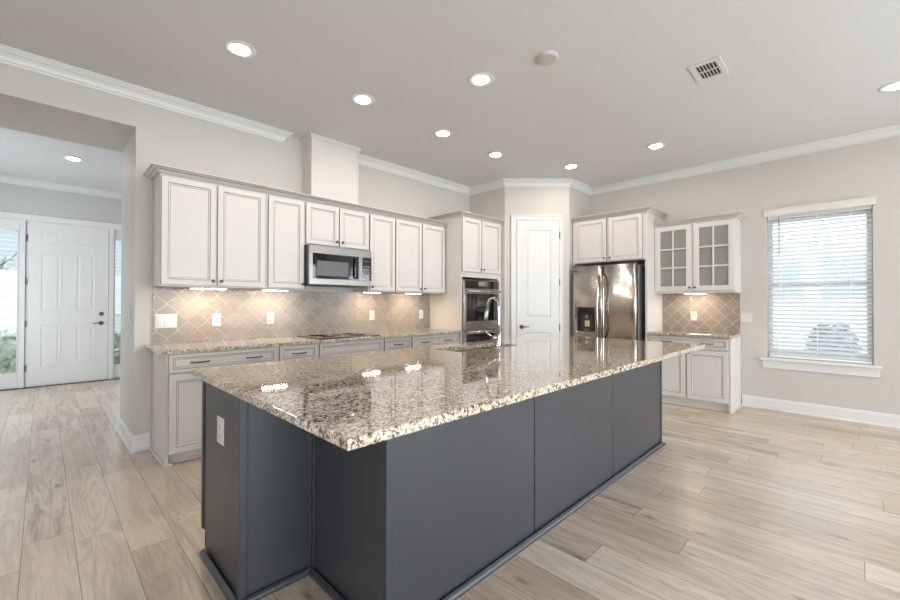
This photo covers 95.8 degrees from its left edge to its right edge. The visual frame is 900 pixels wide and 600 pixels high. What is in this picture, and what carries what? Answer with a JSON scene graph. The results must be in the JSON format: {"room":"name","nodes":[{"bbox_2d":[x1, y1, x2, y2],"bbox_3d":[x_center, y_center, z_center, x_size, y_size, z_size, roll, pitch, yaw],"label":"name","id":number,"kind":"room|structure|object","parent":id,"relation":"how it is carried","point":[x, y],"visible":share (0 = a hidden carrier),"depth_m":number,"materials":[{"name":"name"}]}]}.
{"room":"kitchen","nodes":[
{"label":"kitchen","id":0,"kind":"room"},
{"bbox_2d":[0,182,121,223],"bbox_3d":[-6.564,-0.243,5.945,0.150,3.118,3.850,0,-1,45],"label":"wall","id":1,"kind":"structure","parent":0,"point":[14,198],"depth_m":6.32,"materials":[{"name":"paint"}]},
{"bbox_2d":[0,218,19,389],"bbox_3d":[-6.533,0.059,5.937,0.053,2.490,0.323,0,-1,45],"label":"window","id":2,"kind":"structure","parent":1,"relation":"in","point":[7,380],"depth_m":6.01,"materials":[{"name":"white wood"}]},
{"bbox_2d":[0,378,119,390],"bbox_3d":[-6.040,1.316,6.425,0.160,0.011,1.795,0,-1,45],"label":"trim","id":3,"kind":"structure","parent":1,"relation":"attached to","point":[113,378],"depth_m":6.30,"materials":[{"name":"wood"}]},
{"bbox_2d":[0,211,121,387],"bbox_3d":[-6.044,0.021,6.444,0.160,2.600,1.915,0,-1,45],"label":"trim","id":4,"kind":"structure","parent":1,"relation":"attached to","point":[23,218],"depth_m":6.13,"materials":[{"name":"white wood"}]},
{"bbox_2d":[0,175,121,199],"bbox_3d":[-6.479,-1.753,5.877,0.082,0.097,3.550,0,-1,45],"label":"trim","id":5,"kind":"structure","parent":1,"relation":"attached to","point":[3,178],"depth_m":6.30,"materials":[{"name":"white wood"}]},
{"bbox_2d":[24,221,108,386],"bbox_3d":[-6.012,0.064,6.407,0.108,2.490,0.961,0,-1,45],"label":"door","id":6,"kind":"structure","parent":1,"relation":"in","point":[66,280],"depth_m":6.39,"materials":[{"name":"white wood"}]},
{"bbox_2d":[113,230,120,377],"bbox_3d":[-5.538,0.070,6.935,0.053,2.490,0.320,0,-1,45],"label":"window","id":7,"kind":"structure","parent":1,"relation":"in","point":[117,233],"depth_m":6.82,"materials":[{"name":"white wood"}]},
{"bbox_2d":[0,63,469,435],"bbox_3d":[-2.481,-0.249,4.328,0.858,3.118,10.125,0,-1,45],"label":"wall","id":8,"kind":"structure","parent":0,"point":[30,102],"depth_m":3.65,"materials":[{"name":"paint"}]},
{"bbox_2d":[117,416,150,452],"bbox_3d":[-2.973,1.233,3.809,0.880,0.139,0.141,0,-1,45],"label":"baseboard","id":9,"kind":"structure","parent":8,"relation":"attached to","point":[136,443],"depth_m":3.53,"materials":[{"name":"white wood"}]},
{"bbox_2d":[0,44,292,142],"bbox_3d":[-3.670,-1.775,2.481,0.090,0.102,5.506,0,-1,45],"label":"trim","id":10,"kind":"structure","parent":8,"relation":"attached to","point":[14,57],"depth_m":3.44,"materials":[{"name":"white wood"}]},
{"bbox_2d":[152,173,265,289],"bbox_3d":[-2.187,-0.578,3.746,0.382,0.935,0.850,0,-1,45],"label":"upper cabinet","id":11,"kind":"object","parent":8,"relation":"attached to","point":[205,234],"visible":1,"depth_m":3.58,"materials":[{"name":"wood"}]},
{"bbox_2d":[189,287,226,289],"bbox_3d":[-2.196,-0.104,3.701,0.050,0.011,0.300,0,-1,45],"label":"light","id":12,"kind":"object","parent":11,"relation":"attached to","point":[190,287],"visible":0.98,"depth_m":3.68,"materials":[{"name":"white plastic"}]},
{"bbox_2d":[143,163,448,226],"bbox_3d":[-1.342,-1.060,4.582,0.401,0.047,3.360,0,-1,45],"label":"crown molding","id":13,"kind":"structure","parent":11,"relation":"attached to","point":[154,169],"depth_m":3.95,"materials":[{"name":"wood"}]},
{"bbox_2d":[257,193,304,289],"bbox_3d":[-1.749,-0.573,4.186,0.382,0.935,0.390,0,-1,45],"label":"upper cabinet","id":14,"kind":"object","parent":8,"relation":"attached to","point":[285,216],"visible":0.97,"depth_m":4.07,"materials":[{"name":"wood"}]},
{"bbox_2d":[261,289,288,290],"bbox_3d":[-1.773,-0.099,4.126,0.050,0.011,0.260,0,-1,45],"label":"light","id":15,"kind":"object","parent":14,"relation":"attached to","point":[261,289],"visible":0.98,"depth_m":4.07,"materials":[{"name":"white plastic"}]},
{"bbox_2d":[152,287,429,343],"bbox_3d":[-1.458,0.150,4.736,0.011,0.500,3.286,0,-1,45],"label":"backsplash","id":16,"kind":"structure","parent":8,"relation":"attached to","point":[243,312],"depth_m":4.35,"materials":[{"name":"tile"}]},
{"bbox_2d":[155,314,176,327],"bbox_3d":[-2.538,0.188,3.636,0.010,0.125,0.168,0,-1,45],"label":"switch plate","id":17,"kind":"object","parent":16,"relation":"attached to","point":[161,320],"visible":1,"depth_m":3.63,"materials":[{"name":"white plastic"}]},
{"bbox_2d":[212,313,220,325],"bbox_3d":[-2.253,0.191,3.923,0.008,0.125,0.076,0,-1,45],"label":"outlet","id":18,"kind":"object","parent":16,"relation":"attached to","point":[216,317],"visible":1,"depth_m":3.92,"materials":[{"name":"white plastic"}]},
{"bbox_2d":[267,312,273,323],"bbox_3d":[-1.893,0.190,4.284,0.008,0.125,0.076,0,-1,45],"label":"outlet","id":19,"kind":"object","parent":16,"relation":"attached to","point":[270,315],"visible":1,"depth_m":4.28,"materials":[{"name":"white plastic"}]},
{"bbox_2d":[369,310,373,319],"bbox_3d":[-0.995,0.195,5.185,0.008,0.125,0.076,0,-1,45],"label":"outlet","id":20,"kind":"object","parent":16,"relation":"attached to","point":[371,312],"visible":1,"depth_m":5.18,"materials":[{"name":"white plastic"}]},
{"bbox_2d":[419,310,422,318],"bbox_3d":[-0.410,0.202,5.771,0.010,0.125,0.076,0,-1,45],"label":"switch plate","id":21,"kind":"object","parent":16,"relation":"attached to","point":[420,311],"visible":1,"depth_m":5.77,"materials":[{"name":"white plastic"}]},
{"bbox_2d":[301,133,360,203],"bbox_3d":[-1.361,-1.443,4.683,0.238,0.716,0.634,0,-1,45],"label":"chase","id":22,"kind":"object","parent":8,"relation":"attached to","point":[330,166],"visible":0.75,"depth_m":4.57,"materials":[{"name":"white paint"}]},
{"bbox_2d":[304,200,367,250],"bbox_3d":[-1.335,-0.803,4.603,0.382,0.465,0.779,0,-1,45],"label":"upper cabinet","id":23,"kind":"object","parent":8,"relation":"attached to","point":[325,224],"visible":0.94,"depth_m":4.46,"materials":[{"name":"wood"}]},
{"bbox_2d":[304,244,371,287],"bbox_3d":[-1.304,-0.361,4.553,0.470,0.413,0.756,0,-1,45],"label":"microwave","id":24,"kind":"object","parent":23,"relation":"attached to","point":[324,266],"visible":0.98,"depth_m":4.38,"materials":[{"name":"silver metal"}]},
{"bbox_2d":[353,212,394,292],"bbox_3d":[-0.923,-0.564,5.014,0.382,0.935,0.387,0,-1,45],"label":"upper cabinet","id":25,"kind":"object","parent":8,"relation":"attached to","point":[381,228],"visible":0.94,"depth_m":4.91,"materials":[{"name":"wood"}]},
{"bbox_2d":[384,217,444,293],"bbox_3d":[-0.481,-0.559,5.458,0.382,0.935,0.864,0,-1,45],"label":"upper cabinet","id":26,"kind":"object","parent":8,"relation":"attached to","point":[419,246],"visible":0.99,"depth_m":5.31,"materials":[{"name":"wood"}]},
{"bbox_2d":[0,0,899,192],"bbox_3d":[-0.830,-1.880,2.701,12.870,0.120,10.125,0,-1,45],"label":"ceiling","id":27,"kind":"structure","parent":0,"point":[620,83],"depth_m":3.24,"materials":[{"name":"paint"}]},
{"bbox_2d":[61,155,83,161],"bbox_3d":[-4.805,-1.801,5.181,0.216,0.008,0.216,0,-1,45],"label":"recessed light","id":28,"kind":"object","parent":27,"relation":"in","point":[72,158],"visible":1,"depth_m":5.17,"materials":[{"name":"white plastic"}]},
{"bbox_2d":[223,39,256,57],"bbox_3d":[-1.521,-1.815,2.945,0.216,0.008,0.216,0,-1,45],"label":"recessed light","id":29,"kind":"object","parent":27,"relation":"in","point":[238,48],"visible":1,"depth_m":2.93,"materials":[{"name":"white plastic"}]},
{"bbox_2d":[351,93,374,105],"bbox_3d":[-0.787,-1.807,3.671,0.216,0.008,0.216,0,-1,45],"label":"recessed light","id":30,"kind":"object","parent":27,"relation":"in","point":[359,98],"visible":1,"depth_m":3.66,"materials":[{"name":"white plastic"}]},
{"bbox_2d":[433,129,452,137],"bbox_3d":[-0.074,-1.799,4.393,0.216,0.008,0.216,0,-1,45],"label":"recessed light","id":31,"kind":"object","parent":27,"relation":"in","point":[443,133],"visible":1,"depth_m":4.38,"materials":[{"name":"white plastic"}]},
{"bbox_2d":[468,72,493,86],"bbox_3d":[0.255,-1.808,3.338,0.216,0.008,0.216,0,-1,45],"label":"recessed light","id":32,"kind":"object","parent":27,"relation":"in","point":[479,79],"visible":1,"depth_m":3.33,"materials":[{"name":"white plastic"}]},
{"bbox_2d":[487,151,503,157],"bbox_3d":[0.562,-1.792,5.018,0.216,0.008,0.216,0,-1,45],"label":"recessed light","id":33,"kind":"object","parent":27,"relation":"in","point":[495,154],"visible":1,"depth_m":5.00,"materials":[{"name":"white plastic"}]},
{"bbox_2d":[535,50,558,64],"bbox_3d":[0.725,-1.802,3.038,0.172,0.022,0.172,0,-1,45],"label":"smoke detector","id":34,"kind":"object","parent":27,"relation":"attached to","point":[549,57],"visible":1,"depth_m":3.02,"materials":[{"name":"paint"}]},
{"bbox_2d":[563,164,578,168],"bbox_3d":[1.620,-1.786,5.444,0.216,0.008,0.216,0,-1,45],"label":"recessed light","id":35,"kind":"object","parent":27,"relation":"in","point":[568,166],"visible":1,"depth_m":5.43,"materials":[{"name":"white plastic"}]},
{"bbox_2d":[646,142,666,149],"bbox_3d":[2.399,-1.791,4.733,0.216,0.008,0.216,0,-1,45],"label":"recessed light","id":36,"kind":"object","parent":27,"relation":"in","point":[658,145],"visible":1,"depth_m":4.71,"materials":[{"name":"white plastic"}]},
{"bbox_2d":[688,56,728,82],"bbox_3d":[2.031,-1.805,3.194,0.210,0.008,0.310,0,-1,45],"label":"ceiling vent","id":37,"kind":"object","parent":27,"relation":"in","point":[714,67],"visible":1,"depth_m":3.19,"materials":[{"name":"metal"}]},
{"bbox_2d":[878,80,899,91],"bbox_3d":[3.757,-1.800,3.417,0.216,0.008,0.216,0,-1,45],"label":"recessed light","id":38,"kind":"object","parent":27,"relation":"in","point":[893,86],"visible":1,"depth_m":3.44,"materials":[{"name":"white plastic"}]},
{"bbox_2d":[0,379,899,599],"bbox_3d":[-0.836,1.358,2.672,12.870,0.120,10.125,0,-1,45],"label":"floor","id":39,"kind":"structure","parent":0,"point":[750,503],"depth_m":2.40,"materials":[{"name":"brown wood"}]},
{"bbox_2d":[149,346,277,467],"bbox_3d":[-2.094,0.863,3.639,0.649,0.881,0.877,0,-1,45],"label":"base cabinet","id":40,"kind":"object","parent":39,"relation":"on","point":[176,400],"visible":0.59,"depth_m":3.27,"materials":[{"name":"wood"}]},
{"bbox_2d":[144,329,460,354],"bbox_3d":[-1.254,0.414,4.488,0.646,0.030,3.343,0,-1,45],"label":"countertop","id":41,"kind":"structure","parent":40,"relation":"on","point":[184,347],"depth_m":3.84,"materials":[{"name":"stone"}]},
{"bbox_2d":[299,332,378,338],"bbox_3d":[-1.228,0.395,4.531,0.500,0.009,0.740,0,-1,45],"label":"cooktop","id":42,"kind":"object","parent":41,"relation":"in","point":[355,334],"visible":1,"depth_m":4.47,"materials":[{"name":"black glass"}]},
{"bbox_2d":[277,343,317,360],"bbox_3d":[-1.643,0.868,4.091,0.649,0.881,0.399,0,-1,45],"label":"base cabinet","id":43,"kind":"object","parent":39,"relation":"on","point":[289,352],"visible":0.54,"depth_m":3.88,"materials":[{"name":"wood"}]},
{"bbox_2d":[318,339,382,356],"bbox_3d":[-1.228,0.872,4.515,0.638,0.881,0.785,0,-1,45],"label":"drawer","id":44,"kind":"object","parent":39,"relation":"on","point":[372,345],"visible":0.08,"depth_m":4.29,"materials":[{"name":"wood"}]},
{"bbox_2d":[383,337,410,350],"bbox_3d":[-0.804,0.877,4.933,0.649,0.881,0.405,0,-1,45],"label":"base cabinet","id":45,"kind":"object","parent":39,"relation":"on","point":[400,342],"visible":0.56,"depth_m":4.72,"materials":[{"name":"wood"}]},
{"bbox_2d":[199,346,665,599],"bbox_3d":[0.303,0.863,2.918,1.252,0.877,3.434,0,-1,45],"label":"kitchen island","id":46,"kind":"object","parent":39,"relation":"on","point":[431,513],"visible":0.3,"depth_m":1.86,"materials":[{"name":"dark gray painted wood"},{"name":"speckled granite"}]},
{"bbox_2d":[217,415,223,445],"bbox_3d":[-1.081,0.614,1.912,0.094,0.125,0.008,0,-1,45],"label":"outlet","id":47,"kind":"object","parent":46,"relation":"attached to","point":[220,421],"visible":1,"depth_m":1.90,"materials":[{"name":"white plastic"}]},
{"bbox_2d":[192,335,704,450],"bbox_3d":[0.444,0.406,2.936,1.600,0.034,3.637,0,-1,45],"label":"island countertop","id":48,"kind":"structure","parent":46,"relation":"on","point":[350,402],"depth_m":1.92,"materials":[{"name":"stone"}]},
{"bbox_2d":[454,347,495,351],"bbox_3d":[0.234,0.533,3.397,0.338,0.208,0.788,0,-1,45],"label":"sink","id":49,"kind":"object","parent":48,"relation":"in","point":[483,347],"visible":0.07,"depth_m":3.60,"materials":[{"name":"silver metal"}]},
{"bbox_2d":[483,297,501,348],"bbox_3d":[0.347,0.184,3.306,0.162,0.416,0.122,0,-1,16],"label":"faucet","id":50,"kind":"object","parent":48,"relation":"on","point":[498,337],"visible":1,"depth_m":3.26,"materials":[{"name":"silver metal"}]},
{"bbox_2d":[411,333,458,347],"bbox_3d":[-0.368,0.881,5.371,0.649,0.881,0.828,0,-1,45],"label":"base cabinet","id":51,"kind":"object","parent":39,"relation":"on","point":[441,339],"visible":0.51,"depth_m":5.15,"materials":[{"name":"wood"}]},
{"bbox_2d":[428,210,503,342],"bbox_3d":[0.232,0.074,5.942,0.700,2.509,0.944,0,-1,45],"label":"tall cabinet","id":52,"kind":"object","parent":39,"relation":"on","point":[472,240],"visible":0.4,"depth_m":5.65,"materials":[{"name":"wood"}]},
{"bbox_2d":[462,279,500,342],"bbox_3d":[0.286,0.397,5.896,0.607,1.340,0.765,0,-1,45],"label":"wall oven","id":53,"kind":"object","parent":52,"relation":"in","point":[476,294],"visible":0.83,"depth_m":5.66,"materials":[{"name":"silver metal"}]},
{"bbox_2d":[573,262,644,340],"bbox_3d":[2.335,0.415,5.872,0.910,1.834,0.770,0,-1,45],"label":"refrigerator","id":54,"kind":"object","parent":39,"relation":"on","point":[608,300],"visible":0.62,"depth_m":5.58,"materials":[{"name":"grey metal"}]},
{"bbox_2d":[571,206,666,340],"bbox_3d":[2.432,0.059,5.887,1.131,2.547,0.672,0,-1,45],"label":"tall cabinet","id":55,"kind":"object","parent":39,"relation":"on","point":[623,236],"visible":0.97,"depth_m":5.60,"materials":[{"name":"wood"}]},
{"bbox_2d":[648,334,741,414],"bbox_3d":[3.119,0.887,5.210,0.926,0.881,0.649,0,-1,45],"label":"base cabinet","id":56,"kind":"object","parent":39,"relation":"on","point":[709,377],"visible":0.66,"depth_m":4.92,"materials":[{"name":"wood"}]},
{"bbox_2d":[646,330,743,337],"bbox_3d":[3.127,0.429,5.208,0.946,0.030,0.649,0,-1,45],"label":"countertop","id":57,"kind":"structure","parent":56,"relation":"on","point":[657,332],"depth_m":5.02,"materials":[{"name":"stone"}]},
{"bbox_2d":[470,187,504,338],"bbox_3d":[0.608,-0.226,6.315,0.712,3.118,0.100,0,-1,45],"label":"wall","id":58,"kind":"structure","parent":0,"point":[491,203],"depth_m":6.14,"materials":[{"name":"paint"}]},
{"bbox_2d":[504,187,568,338],"bbox_3d":[1.291,-0.226,6.086,0.962,3.118,0.085,0,-1,0],"label":"wall","id":59,"kind":"structure","parent":0,"point":[518,200],"depth_m":6.05,"materials":[{"name":"paint"}]},
{"bbox_2d":[511,215,563,337],"bbox_3d":[1.293,0.035,6.000,0.778,2.591,0.080,0,-1,0],"label":"door","id":60,"kind":"structure","parent":59,"relation":"in","point":[540,238],"depth_m":6.02,"materials":[{"name":"white wood"}]},
{"bbox_2d":[569,187,590,335],"bbox_3d":[2.035,-0.222,6.378,0.100,3.118,0.845,0,-1,45],"label":"wall","id":61,"kind":"structure","parent":0,"point":[579,202],"depth_m":6.12,"materials":[{"name":"paint"}]},
{"bbox_2d":[591,136,899,414],"bbox_3d":[4.728,-0.236,4.186,6.810,3.118,0.150,0,-1,45],"label":"wall","id":62,"kind":"structure","parent":0,"point":[872,168],"depth_m":4.74,"materials":[{"name":"paint"}]},
{"bbox_2d":[359,123,899,195],"bbox_3d":[3.423,-1.742,4.602,8.925,0.102,2.768,0,-1,22],"label":"trim","id":63,"kind":"structure","parent":62,"relation":"attached to","point":[890,131],"depth_m":5.45,"materials":[{"name":"white wood"}]},
{"bbox_2d":[653,212,746,293],"bbox_3d":[3.239,-0.567,5.298,0.985,0.953,0.377,0,-1,45],"label":"upper cabinet","id":64,"kind":"object","parent":62,"relation":"attached to","point":[699,254],"visible":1,"depth_m":5.28,"materials":[{"name":"wood"}]},
{"bbox_2d":[660,243,727,251],"bbox_3d":[3.246,-0.686,5.355,0.877,0.018,0.266,0,-1,45],"label":"shelf","id":65,"kind":"object","parent":64,"relation":"attached to","point":[718,248],"depth_m":5.34,"materials":[{"name":"white wood"}]},
{"bbox_2d":[661,266,727,271],"bbox_3d":[3.245,-0.415,5.353,0.877,0.018,0.266,0,-1,45],"label":"shelf","id":66,"kind":"object","parent":64,"relation":"attached to","point":[716,268],"depth_m":5.36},
{"bbox_2d":[663,293,740,332],"bbox_3d":[3.341,0.166,5.448,0.908,0.500,0.011,0,-1,45],"label":"backsplash","id":67,"kind":"structure","parent":62,"relation":"attached to","point":[716,312],"depth_m":5.41,"materials":[{"name":"tile"}]},
{"bbox_2d":[690,311,696,320],"bbox_3d":[3.288,0.213,5.486,0.076,0.125,0.008,0,-1,45],"label":"outlet","id":68,"kind":"object","parent":67,"relation":"attached to","point":[693,314],"visible":1,"depth_m":5.48,"materials":[{"name":"white plastic"}]},
{"bbox_2d":[741,313,751,321],"bbox_3d":[3.709,0.221,5.083,0.118,0.115,0.010,0,-1,45],"label":"switch plate","id":69,"kind":"object","parent":62,"relation":"attached to","point":[745,317],"visible":1,"depth_m":5.08,"materials":[{"name":"white plastic"}]},
{"bbox_2d":[760,209,881,377],"bbox_3d":[4.199,-0.099,4.660,1.020,1.840,0.182,0,-1,45],"label":"window","id":70,"kind":"structure","parent":62,"relation":"in","point":[821,366],"depth_m":4.58,"materials":[{"name":"white wood"}]},
{"bbox_2d":[763,196,876,363],"bbox_3d":[4.186,-0.205,4.638,0.958,1.778,0.098,0,-1,45],"label":"window blind","id":71,"kind":"object","parent":70,"relation":"attached to","point":[865,203],"visible":1,"depth_m":4.62,"materials":[{"name":"grey plastic"}]},
{"bbox_2d":[742,395,899,428],"bbox_3d":[5.371,1.246,3.406,4.812,0.139,0.022,0,-1,45],"label":"baseboard","id":72,"kind":"structure","parent":62,"relation":"attached to","point":[823,411],"depth_m":4.56,"materials":[{"name":"white wood"}]},
{"label":"outside","id":73,"kind":"structure","parent":0,"visible":0},
{"bbox_3d":[-5.322,1.599,8.816,100.000,0.190,85.000,0,-1,45],"label":"lawn","id":74,"kind":"structure","parent":73,"visible":0},
{"bbox_2d":[0,328,15,373],"bbox_3d":[-7.737,0.978,6.826,1.193,1.010,1.173,0,-1,45],"label":"shrub","id":75,"kind":"object","parent":74,"relation":"on","point":[7,336],"visible":0.38,"depth_m":6.75,"materials":[{"name":"green plant"}]},
{"bbox_2d":[0,253,16,319],"bbox_3d":[-9.736,0.156,8.675,0.877,2.673,0.856,0,-1,10],"label":"young tree","id":76,"kind":"object","parent":74,"relation":"on","point":[1,257],"visible":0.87,"depth_m":8.80,"materials":[{"name":"green plant"}]},
{"bbox_2d":[0,230,17,331],"bbox_3d":[-23.325,-2.205,17.693,10.600,7.500,7.900,0,-1,45],"label":"neighbor house","id":77,"kind":"structure","parent":74,"relation":"on","point":[8,239],"depth_m":16.28,"materials":[{"name":"white"}]},
{"bbox_2d":[114,331,120,363],"bbox_3d":[-6.630,1.043,8.219,1.080,0.910,1.061,0,-1,45],"label":"shrub","id":78,"kind":"object","parent":74,"relation":"on","point":[118,334],"visible":0.06,"depth_m":7.91,"materials":[{"name":"green plant"}]},
{"bbox_2d":[115,240,120,332],"bbox_3d":[-17.469,-1.679,24.982,10.600,6.600,9.100,0,-1,45],"label":"neighbor house","id":79,"kind":"structure","parent":74,"relation":"on","point":[118,243],"depth_m":19.46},
{"bbox_2d":[773,214,870,353],"bbox_3d":[15.178,-1.344,15.948,15.800,5.900,10.600,0,-1,45],"label":"neighbor house","id":80,"kind":"structure","parent":74,"relation":"on","point":[859,218],"depth_m":12.64,"materials":[{"name":"grey"}]},
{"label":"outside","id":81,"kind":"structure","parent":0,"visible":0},
{"bbox_3d":[-2.485,1.461,4.226,27.500,0.014,30.500,0,-1,45],"label":"street","id":82,"kind":"object","parent":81,"visible":0},
{"bbox_2d":[804,322,862,352],"bbox_3d":[6.299,0.931,6.696,0.770,1.155,0.750,0,-1,45],"label":"shrub","id":83,"kind":"object","parent":82,"relation":"on","point":[837,322],"visible":0.22,"depth_m":6.55,"materials":[{"name":"grey plant"}]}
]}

